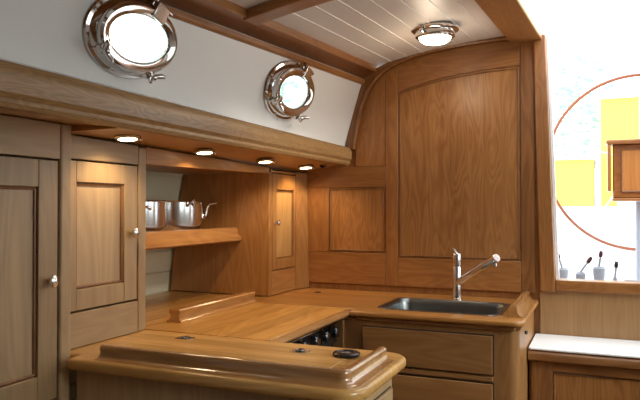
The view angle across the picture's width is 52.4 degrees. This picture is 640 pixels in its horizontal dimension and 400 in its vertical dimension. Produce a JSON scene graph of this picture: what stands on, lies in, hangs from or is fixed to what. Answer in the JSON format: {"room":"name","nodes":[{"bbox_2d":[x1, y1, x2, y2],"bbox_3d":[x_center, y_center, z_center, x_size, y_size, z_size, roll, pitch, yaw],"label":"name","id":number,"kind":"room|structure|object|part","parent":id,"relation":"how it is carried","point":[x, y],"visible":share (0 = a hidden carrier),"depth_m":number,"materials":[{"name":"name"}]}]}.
{"room":"ship interior","nodes":[
{"label":"ship interior","id":0,"kind":"room"},
{"bbox_2d":[70,171,213,399],"bbox_3d":[-1.046,0.519,2.393,0.220,1.620,2.380,0,-1,23],"label":"wall","id":1,"kind":"structure","parent":0,"point":[159,185],"depth_m":3.04,"materials":[{"name":"beige"}]},
{"bbox_2d":[140,147,270,326],"bbox_3d":[-0.647,0.144,2.636,0.535,0.626,0.906,0,-1,23],"label":"open shelf","id":2,"kind":"object","parent":1,"relation":"attached to","point":[231,252],"visible":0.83,"depth_m":2.97,"materials":[{"name":"brown wood"}]},
{"bbox_2d":[146,200,166,231],"bbox_3d":[-0.736,0.074,2.623,0.240,0.145,0.238,0,-1,23],"label":"saucepan","id":3,"kind":"object","parent":2,"relation":"on","point":[156,210],"visible":0.28,"depth_m":2.56,"materials":[{"name":"silver metal"}]},
{"bbox_2d":[166,198,216,230],"bbox_3d":[-0.633,0.071,2.846,0.271,0.157,0.256,0,-1,23],"label":"stock pot","id":4,"kind":"object","parent":2,"relation":"on","point":[181,215],"visible":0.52,"depth_m":2.75,"materials":[{"name":"silver metal"}]},
{"bbox_3d":[-0.541,0.011,2.756,0.030,0.038,0.046,-1,-1,43],"label":"ear handle","id":5,"kind":"part","parent":4,"relation":"part of","materials":[{"name":"silver metal"}]},
{"bbox_3d":[-0.496,0.048,2.897,0.070,0.083,0.018,0,-1,-21],"label":"curled handle","id":6,"kind":"part","parent":4,"relation":"part of","materials":[{"name":"silver metal"}]},
{"bbox_3d":[-0.663,0.445,2.641,0.488,0.024,0.864,0,-1,23],"label":"board","id":7,"kind":"part","parent":2,"relation":"part of","materials":[{"name":"brown wood"}]},
{"bbox_3d":[-0.412,-0.141,2.540,0.025,0.058,0.864,0,-1,23],"label":"rail","id":8,"kind":"part","parent":2,"relation":"part of","materials":[{"name":"brown wood"}]},
{"bbox_2d":[0,0,362,145],"bbox_3d":[-0.590,-0.442,1.702,0.148,0.393,3.304,0,-1,27],"label":"wall","id":9,"kind":"structure","parent":0,"point":[208,70],"depth_m":2.06,"materials":[{"name":"white paint"}]},
{"bbox_2d":[114,134,142,141],"bbox_3d":[-0.566,-0.184,1.911,0.077,0.021,0.077,0,-1,23],"label":"recessed light","id":10,"kind":"object","parent":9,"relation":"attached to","point":[122,137],"visible":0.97,"depth_m":1.90,"materials":[{"name":"silver metal"}]},
{"bbox_2d":[83,0,177,83],"bbox_3d":[-0.512,-0.442,1.788,0.142,0.238,0.335,0,-1,23],"label":"porthole","id":11,"kind":"object","parent":9,"relation":"attached to","point":[99,18],"visible":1,"depth_m":1.75,"materials":[{"name":"silver metal"}]},
{"bbox_2d":[0,108,338,172],"bbox_3d":[-0.498,-0.207,2.078,0.284,0.110,2.519,0,-1,23],"label":"trim","id":12,"kind":"structure","parent":9,"relation":"attached to","point":[83,129],"depth_m":2.18,"materials":[{"name":"brown wood"}]},
{"bbox_2d":[0,58,351,165],"bbox_3d":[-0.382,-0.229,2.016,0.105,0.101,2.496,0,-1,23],"label":"trim","id":13,"kind":"structure","parent":9,"relation":"attached to","point":[23,88],"depth_m":1.68,"materials":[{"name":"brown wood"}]},
{"bbox_2d":[194,148,216,154],"bbox_3d":[-0.412,-0.173,2.319,0.077,0.021,0.077,0,-1,23],"label":"recessed light","id":14,"kind":"object","parent":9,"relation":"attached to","point":[201,151],"visible":1,"depth_m":2.30,"materials":[{"name":"silver metal"}]},
{"bbox_2d":[144,0,376,84],"bbox_3d":[-0.664,-0.559,1.238,0.292,0.221,4.170,0,-1,28],"label":"ceiling beam","id":15,"kind":"structure","parent":9,"relation":"attached to","point":[225,13],"depth_m":2.28,"materials":[{"name":"brown wood"}]},
{"bbox_2d":[256,158,274,163],"bbox_3d":[-0.229,-0.164,2.719,0.077,0.021,0.077,0,-1,23],"label":"recessed light","id":16,"kind":"object","parent":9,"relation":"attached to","point":[261,160],"visible":1,"depth_m":2.70,"materials":[{"name":"silver metal"}]},
{"bbox_2d":[243,0,332,25],"bbox_3d":[0.062,-0.623,1.949,0.626,0.120,0.085,0,-1,23],"label":"ceiling beam","id":17,"kind":"structure","parent":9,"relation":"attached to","point":[270,10],"depth_m":2.01,"materials":[{"name":"brown wood"}]},
{"bbox_2d":[264,60,314,122],"bbox_3d":[-0.119,-0.424,2.558,0.142,0.238,0.335,0,-1,23],"label":"porthole","id":18,"kind":"object","parent":9,"relation":"attached to","point":[303,73],"visible":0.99,"depth_m":2.52,"materials":[{"name":"silver metal"}]},
{"bbox_2d":[298,164,313,168],"bbox_3d":[-0.067,-0.157,3.068,0.077,0.021,0.077,0,-1,23],"label":"recessed light","id":19,"kind":"object","parent":9,"relation":"attached to","point":[308,166],"visible":1,"depth_m":3.05,"materials":[{"name":"silver metal"}]},
{"bbox_2d":[228,0,503,66],"bbox_3d":[0.439,-0.611,0.787,2.411,0.322,4.180,0,-1,23],"label":"ceiling","id":20,"kind":"structure","parent":0,"point":[378,33],"depth_m":2.44,"materials":[{"name":"beige wood"}]},
{"bbox_2d":[411,22,458,45],"bbox_3d":[0.458,-0.654,2.593,0.188,0.064,0.197,0,-1,23],"label":"ceiling lamp","id":21,"kind":"object","parent":20,"relation":"attached to","point":[433,33],"visible":1,"depth_m":2.54,"materials":[{"name":"silver metal"}]},
{"bbox_2d":[212,40,539,335],"bbox_3d":[0.863,0.300,2.886,3.300,2.070,0.050,0,-1,23],"label":"wall","id":22,"kind":"structure","parent":0,"point":[443,159],"depth_m":3.01,"materials":[{"name":"brown wood"}]},
{"bbox_3d":[0.120,-0.111,3.189,0.420,0.100,0.010,0,-1,23],"label":"rail","id":23,"kind":"part","parent":22,"relation":"part of","materials":[{"name":"brown wood"}]},
{"bbox_3d":[0.120,0.332,3.183,0.420,0.153,0.010,0,-1,23],"label":"rail","id":24,"kind":"part","parent":22,"relation":"part of","materials":[{"name":"brown wood"}]},
{"bbox_3d":[0.178,0.097,3.160,0.278,0.302,0.007,0,-1,23],"label":"moulding","id":25,"kind":"part","parent":22,"relation":"part of","materials":[{"name":"brown wood"}]},
{"bbox_3d":[0.180,0.097,3.164,0.286,0.310,0.004,0,-1,23],"label":"panel","id":26,"kind":"part","parent":22,"relation":"part of","materials":[{"name":"brown wood"}]},
{"bbox_3d":[0.244,-0.384,3.141,0.152,0.442,0.007,0,-1,23],"label":"panel","id":27,"kind":"part","parent":22,"relation":"part of","materials":[{"name":"brown wood"}]},
{"bbox_2d":[345,36,507,150],"bbox_3d":[0.527,-0.482,2.998,0.874,0.486,0.044,0,-1,23],"label":"trim","id":28,"kind":"structure","parent":22,"relation":"attached to","point":[368,79],"depth_m":3.12,"materials":[{"name":"brown wood"}]},
{"bbox_3d":[0.627,-0.609,2.977,0.557,0.200,0.010,0,-1,23],"label":"rail","id":29,"kind":"part","parent":22,"relation":"part of","materials":[{"name":"brown wood"}]},
{"bbox_3d":[0.627,-0.158,2.970,0.546,0.846,0.007,0,-1,23],"label":"moulding","id":30,"kind":"part","parent":22,"relation":"part of","materials":[{"name":"brown wood"}]},
{"bbox_3d":[0.627,0.338,2.965,0.557,0.136,0.010,0,-1,23],"label":"rail","id":31,"kind":"part","parent":22,"relation":"part of","materials":[{"name":"brown wood"}]},
{"bbox_3d":[0.628,-0.161,2.974,0.553,0.856,0.004,0,-1,23],"label":"panel","id":32,"kind":"part","parent":22,"relation":"part of","materials":[{"name":"brown wood"}]},
{"bbox_2d":[474,0,543,42],"bbox_3d":[0.205,-0.709,1.358,0.135,0.294,3.446,0,-1,25],"label":"trim","id":33,"kind":"structure","parent":22,"relation":"attached to","point":[519,21],"depth_m":2.49,"materials":[{"name":"brown wood"}]},
{"bbox_2d":[533,35,555,291],"bbox_3d":[0.983,-0.160,2.840,0.088,1.110,0.090,0,-1,23],"label":"trim","id":34,"kind":"structure","parent":22,"relation":"attached to","point":[546,237],"depth_m":2.80,"materials":[{"name":"brown wood"}]},
{"bbox_2d":[547,37,558,278],"bbox_3d":[1.020,-0.186,2.846,0.048,1.058,0.030,0,-1,23],"label":"trim","id":35,"kind":"structure","parent":22,"relation":"attached to","point":[548,38],"depth_m":2.83,"materials":[{"name":"white"}]},
{"bbox_2d":[540,291,639,340],"bbox_3d":[1.502,0.859,2.580,1.190,0.945,0.011,0,-1,23],"label":"wall panel","id":36,"kind":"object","parent":22,"relation":"attached to","point":[581,314],"depth_m":2.73,"materials":[{"name":"brown wood"}]},
{"bbox_2d":[555,278,639,294],"bbox_3d":[1.294,0.364,2.699,0.592,0.047,0.090,0,-1,23],"label":"trim","id":37,"kind":"structure","parent":22,"relation":"attached to","point":[561,284],"depth_m":2.72,"materials":[{"name":"brown wood"}]},
{"bbox_2d":[559,259,625,280],"bbox_3d":[1.930,0.520,4.095,3.500,0.060,2.940,0,-1,23],"label":"floor","id":38,"kind":"structure","parent":0,"point":[574,266],"depth_m":4.80,"materials":[{"name":"white"}]},
{"bbox_2d":[558,252,568,278],"bbox_3d":[1.138,0.360,3.055,0.068,0.233,0.068,0,-1,23],"label":"winch","id":39,"kind":"object","parent":38,"relation":"on","point":[563,271],"visible":0.35,"depth_m":3.03,"materials":[{"name":"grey metal"}]},
{"bbox_2d":[575,256,592,278],"bbox_3d":[1.231,0.369,3.037,0.082,0.215,0.056,0,-1,23],"label":"winch","id":40,"kind":"object","parent":38,"relation":"on","point":[578,275],"visible":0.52,"depth_m":3.02,"materials":[{"name":"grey metal"}]},
{"bbox_3d":[1.254,0.280,3.028,0.032,0.037,0.020,0,-1,23],"label":"knob","id":41,"kind":"part","parent":40,"relation":"part of","materials":[{"name":"red"}]},
{"bbox_2d":[557,207,617,260],"bbox_3d":[2.491,0.281,5.402,3.500,0.450,0.100,0,-1,23],"label":"cockpit coaming","id":42,"kind":"object","parent":38,"relation":"on","point":[573,244],"depth_m":5.46,"materials":[{"name":"white"}]},
{"bbox_2d":[554,73,639,280],"bbox_3d":[1.871,-0.110,3.823,0.992,1.189,0.500,0,-1,23],"label":"steering wheel","id":43,"kind":"object","parent":38,"relation":"on","point":[626,246],"visible":0.59,"depth_m":3.88,"materials":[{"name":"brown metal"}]},
{"bbox_2d":[592,251,605,279],"bbox_3d":[1.289,0.355,3.001,0.068,0.242,0.068,0,-1,23],"label":"winch","id":44,"kind":"object","parent":38,"relation":"on","point":[599,271],"visible":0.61,"depth_m":2.98,"materials":[{"name":"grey metal"}]},
{"bbox_2d":[613,261,618,280],"bbox_3d":[1.344,0.377,2.955,0.027,0.197,0.024,0,-1,23],"label":"winch","id":45,"kind":"object","parent":38,"relation":"on","point":[616,264],"visible":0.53,"depth_m":2.95,"materials":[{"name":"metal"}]},
{"bbox_2d":[606,139,639,280],"bbox_3d":[1.704,0.084,3.349,0.420,0.790,0.180,0,-1,23],"label":"table","id":46,"kind":"object","parent":38,"relation":"on","point":[623,165],"visible":0.84,"depth_m":3.35,"materials":[{"name":"brown wood"}]},
{"bbox_3d":[1.694,-0.152,3.297,0.295,0.215,0.005,0,-1,23],"label":"panel","id":47,"kind":"part","parent":46,"relation":"part of","materials":[{"name":"brown wood"}]},
{"bbox_3d":[1.653,0.243,3.368,0.032,0.471,0.031,0,-1,23],"label":"post","id":48,"kind":"part","parent":46,"relation":"part of","materials":[{"name":"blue metal"}]},
{"bbox_3d":[0.169,1.332,0.945,3.450,0.040,4.300,0,-1,23],"label":"floor","id":49,"kind":"structure","parent":0,"visible":0},
{"bbox_2d":[0,115,70,399],"bbox_3d":[-1.043,0.553,1.528,0.510,1.531,0.754,0,-1,23],"label":"locker","id":50,"kind":"object","parent":49,"relation":"on","point":[35,155],"visible":1,"depth_m":1.68,"materials":[{"name":"brown wood"}]},
{"bbox_3d":[-0.835,0.210,1.482,0.009,0.492,0.456,0,-1,23],"label":"panel","id":51,"kind":"part","parent":50,"relation":"part of","materials":[{"name":"brown wood"}]},
{"bbox_3d":[-0.831,0.209,1.480,0.022,0.634,0.586,0,-1,23],"label":"door","id":52,"kind":"part","parent":50,"relation":"part of","materials":[{"name":"brown wood"}]},
{"bbox_3d":[-0.855,-0.164,1.433,0.028,0.099,0.712,0,-1,23],"label":"rail","id":53,"kind":"part","parent":50,"relation":"part of","materials":[{"name":"brown wood"}]},
{"bbox_3d":[-0.705,0.214,1.710,0.029,0.035,0.026,0,-1,23],"label":"knob","id":54,"kind":"part","parent":50,"relation":"part of","materials":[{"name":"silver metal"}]},
{"bbox_3d":[-0.705,0.556,1.770,0.030,1.531,0.041,0,-1,23],"label":"corner post","id":55,"kind":"part","parent":50,"relation":"part of","materials":[{"name":"brown wood"}]},
{"bbox_2d":[77,370,392,399],"bbox_3d":[-0.220,0.887,1.759,0.795,0.869,0.363,0,-1,23],"label":"base cabinet","id":56,"kind":"object","parent":49,"relation":"on","point":[90,385],"visible":0.17,"depth_m":1.66,"materials":[{"name":"brown wood"}]},
{"bbox_2d":[67,330,405,399],"bbox_3d":[-0.260,0.419,1.778,0.932,0.065,0.426,0,-1,23],"label":"countertop","id":57,"kind":"structure","parent":56,"relation":"on","point":[292,370],"depth_m":1.64,"materials":[{"name":"brown wood"}]},
{"bbox_2d":[70,135,145,348],"bbox_3d":[-0.828,0.121,2.049,0.458,0.605,0.358,0,-1,23],"label":"locker","id":58,"kind":"object","parent":57,"relation":"on","point":[108,178],"visible":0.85,"depth_m":1.97,"materials":[{"name":"brown wood"}]},
{"bbox_3d":[-0.668,0.103,1.952,0.009,0.306,0.203,0,-1,23],"label":"panel","id":59,"kind":"part","parent":58,"relation":"part of","materials":[{"name":"brown wood"}]},
{"bbox_3d":[-0.660,0.103,1.960,0.022,0.428,0.304,0,-1,23],"label":"door","id":60,"kind":"part","parent":58,"relation":"part of","materials":[{"name":"brown wood"}]},
{"bbox_3d":[-0.663,0.372,1.953,0.026,0.099,0.320,0,-1,23],"label":"rail","id":61,"kind":"part","parent":58,"relation":"part of","materials":[{"name":"brown wood"}]},
{"bbox_3d":[-0.663,-0.149,1.960,0.026,0.067,0.320,0,-1,23],"label":"rail","id":62,"kind":"part","parent":58,"relation":"part of","materials":[{"name":"brown wood"}]},
{"bbox_3d":[-0.589,0.103,2.062,0.029,0.035,0.026,0,-1,23],"label":"knob","id":63,"kind":"part","parent":58,"relation":"part of","materials":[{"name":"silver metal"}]},
{"bbox_3d":[-0.591,0.127,2.121,0.028,0.594,0.038,0,-1,23],"label":"corner post","id":64,"kind":"part","parent":58,"relation":"part of","materials":[{"name":"brown wood"}]},
{"bbox_3d":[-0.251,0.423,1.802,0.650,0.005,0.222,0,-1,23],"label":"hatch lid","id":65,"kind":"part","parent":57,"relation":"part of","materials":[{"name":"brown wood"}]},
{"bbox_3d":[0.071,0.415,1.759,0.074,0.011,0.074,0,-1,23],"label":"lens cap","id":66,"kind":"part","parent":57,"relation":"part of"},
{"bbox_3d":[0.142,0.577,1.610,0.009,0.165,0.238,0,-1,23],"label":"drawer","id":67,"kind":"part","parent":56,"relation":"part of","materials":[{"name":"brown wood"}]},
{"bbox_2d":[144,291,349,347],"bbox_3d":[-0.229,0.796,2.366,0.504,0.825,0.676,0,-1,23],"label":"countertop","id":68,"kind":"structure","parent":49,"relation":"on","point":[327,335],"depth_m":2.33,"materials":[{"name":"brown wood"}]},
{"bbox_3d":[-0.404,0.408,2.521,0.060,0.045,0.539,0,-1,23],"label":"raised rail","id":69,"kind":"part","parent":68,"relation":"part of","materials":[{"name":"brown wood"}]},
{"bbox_3d":[-0.230,0.418,2.371,0.502,0.069,0.676,0,-1,23],"label":"cooker cover","id":70,"kind":"part","parent":68,"relation":"part of","materials":[{"name":"brown wood"}]},
{"bbox_3d":[-0.018,0.508,2.332,0.033,0.046,0.046,0,-1,23],"label":"knob","id":71,"kind":"part","parent":68,"relation":"part of","materials":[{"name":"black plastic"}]},
{"bbox_3d":[0.020,0.509,2.419,0.033,0.046,0.046,0,-1,23],"label":"knob","id":72,"kind":"part","parent":68,"relation":"part of","materials":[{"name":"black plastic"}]},
{"bbox_3d":[0.056,0.510,2.502,0.033,0.046,0.046,0,-1,23],"label":"knob","id":73,"kind":"part","parent":68,"relation":"part of","materials":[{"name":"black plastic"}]},
{"bbox_2d":[333,311,533,399],"bbox_3d":[0.491,0.902,2.688,0.703,0.861,0.586,0,-1,23],"label":"base cabinet","id":74,"kind":"object","parent":49,"relation":"on","point":[443,363],"visible":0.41,"depth_m":2.39,"materials":[{"name":"brown wood"}]},
{"bbox_3d":[0.081,0.851,2.571,0.042,0.761,0.045,0,-1,23],"label":"filler post","id":75,"kind":"part","parent":74,"relation":"part of","materials":[{"name":"brown wood"}]},
{"bbox_2d":[255,288,537,334],"bbox_3d":[0.300,0.442,2.778,1.170,0.093,0.606,0,-1,23],"label":"countertop","id":76,"kind":"structure","parent":74,"relation":"on","point":[363,305],"depth_m":2.59,"materials":[{"name":"brown wood"}]},
{"bbox_2d":[269,169,308,294],"bbox_3d":[-0.335,0.149,3.185,0.463,0.573,0.348,0,-1,23],"label":"locker","id":77,"kind":"object","parent":76,"relation":"on","point":[289,212],"visible":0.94,"depth_m":3.12,"materials":[{"name":"brown wood"}]},
{"bbox_3d":[-0.181,-0.129,3.078,0.026,0.009,0.249,0,-1,23],"label":"rail","id":78,"kind":"part","parent":77,"relation":"part of","materials":[{"name":"brown wood"}]},
{"bbox_3d":[-0.181,0.380,3.072,0.026,0.109,0.249,0,-1,23],"label":"rail","id":79,"kind":"part","parent":77,"relation":"part of","materials":[{"name":"brown wood"}]},
{"bbox_3d":[-0.178,0.101,3.074,0.022,0.441,0.243,0,-1,23],"label":"door","id":80,"kind":"part","parent":77,"relation":"part of","materials":[{"name":"brown wood"}]},
{"bbox_3d":[-0.177,0.114,3.088,0.009,0.322,0.189,0,-1,23],"label":"panel","id":81,"kind":"part","parent":77,"relation":"part of","materials":[{"name":"brown wood"}]},
{"bbox_3d":[0.415,0.459,2.420,0.603,0.016,0.016,0,-1,23],"label":"under moulding","id":82,"kind":"part","parent":76,"relation":"part of","materials":[{"name":"brown wood"}]},
{"bbox_2d":[378,297,509,315],"bbox_3d":[0.508,0.511,2.647,0.489,0.163,0.349,0,-1,23],"label":"sink","id":83,"kind":"object","parent":76,"relation":"in","point":[403,303],"visible":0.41,"depth_m":2.78,"materials":[{"name":"silver metal"}]},
{"bbox_2d":[451,248,499,299],"bbox_3d":[0.653,0.320,2.755,0.052,0.226,0.276,0,-1,-27],"label":"tap","id":84,"kind":"object","parent":76,"relation":"on","point":[458,279],"visible":1,"depth_m":2.83,"materials":[{"name":"silver metal"}]},
{"bbox_3d":[0.662,0.298,2.747,0.037,0.155,0.253,0,-1,-29],"label":"spout","id":85,"kind":"part","parent":84,"relation":"part of","materials":[{"name":"silver metal"}]},
{"bbox_3d":[0.810,0.414,2.589,0.064,0.043,0.475,0,-1,23],"label":"raised rail","id":86,"kind":"part","parent":76,"relation":"part of","materials":[{"name":"brown wood"}]},
{"bbox_3d":[0.391,0.558,2.423,0.492,0.137,0.009,0,-1,23],"label":"drawer","id":87,"kind":"part","parent":74,"relation":"part of","materials":[{"name":"brown wood"}]},
{"bbox_3d":[0.391,0.731,2.421,0.492,0.138,0.009,0,-1,23],"label":"drawer","id":88,"kind":"part","parent":74,"relation":"part of","materials":[{"name":"brown wood"}]},
{"bbox_3d":[0.392,0.645,2.425,0.494,0.016,0.007,0,-1,23],"label":"rail","id":89,"kind":"part","parent":74,"relation":"part of","materials":[{"name":"brown wood"}]},
{"bbox_2d":[528,334,639,399],"bbox_3d":[1.427,0.951,2.430,1.210,0.757,0.318,0,-1,23],"label":"cabinet","id":90,"kind":"object","parent":49,"relation":"on","point":[561,367],"visible":1,"depth_m":2.49,"materials":[{"name":"brown wood"}]},
{"bbox_3d":[1.165,0.643,2.408,0.570,0.036,0.019,0,-1,23],"label":"rail","id":91,"kind":"part","parent":90,"relation":"part of","materials":[{"name":"brown wood"}]},
{"bbox_3d":[1.167,0.996,2.409,0.570,0.667,0.009,0,-1,23],"label":"panel","id":92,"kind":"part","parent":90,"relation":"part of","materials":[{"name":"brown wood"}]},
{"label":"outside","id":93,"kind":"structure","parent":0,"visible":0},
{"bbox_3d":[17.127,2.886,39.736,120.000,0.200,73.400,0,-1,23],"label":"ground","id":94,"kind":"structure","parent":93,"visible":0},
{"bbox_2d":[280,80,297,104],"bbox_3d":[-1.243,-2.443,22.255,6.315,10.032,6.302,1,-1,-44],"label":"tree","id":95,"kind":"object","parent":94,"relation":"on","point":[283,90],"visible":0.02,"depth_m":22.02,"materials":[{"name":"grey plant"}]},
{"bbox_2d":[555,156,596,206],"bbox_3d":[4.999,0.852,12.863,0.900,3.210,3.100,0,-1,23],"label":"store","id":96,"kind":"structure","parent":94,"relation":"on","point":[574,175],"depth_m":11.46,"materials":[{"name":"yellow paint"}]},
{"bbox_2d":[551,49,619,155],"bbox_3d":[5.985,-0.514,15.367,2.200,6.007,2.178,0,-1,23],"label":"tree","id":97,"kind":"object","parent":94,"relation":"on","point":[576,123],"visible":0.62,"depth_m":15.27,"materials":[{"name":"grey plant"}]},
{"bbox_2d":[598,93,638,206],"bbox_3d":[7.843,0.305,11.863,5.080,4.280,3.100,0,-1,23],"label":"shed","id":98,"kind":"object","parent":94,"relation":"on","point":[618,115],"visible":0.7,"depth_m":11.40,"materials":[{"name":"yellow paint"}]}
]}

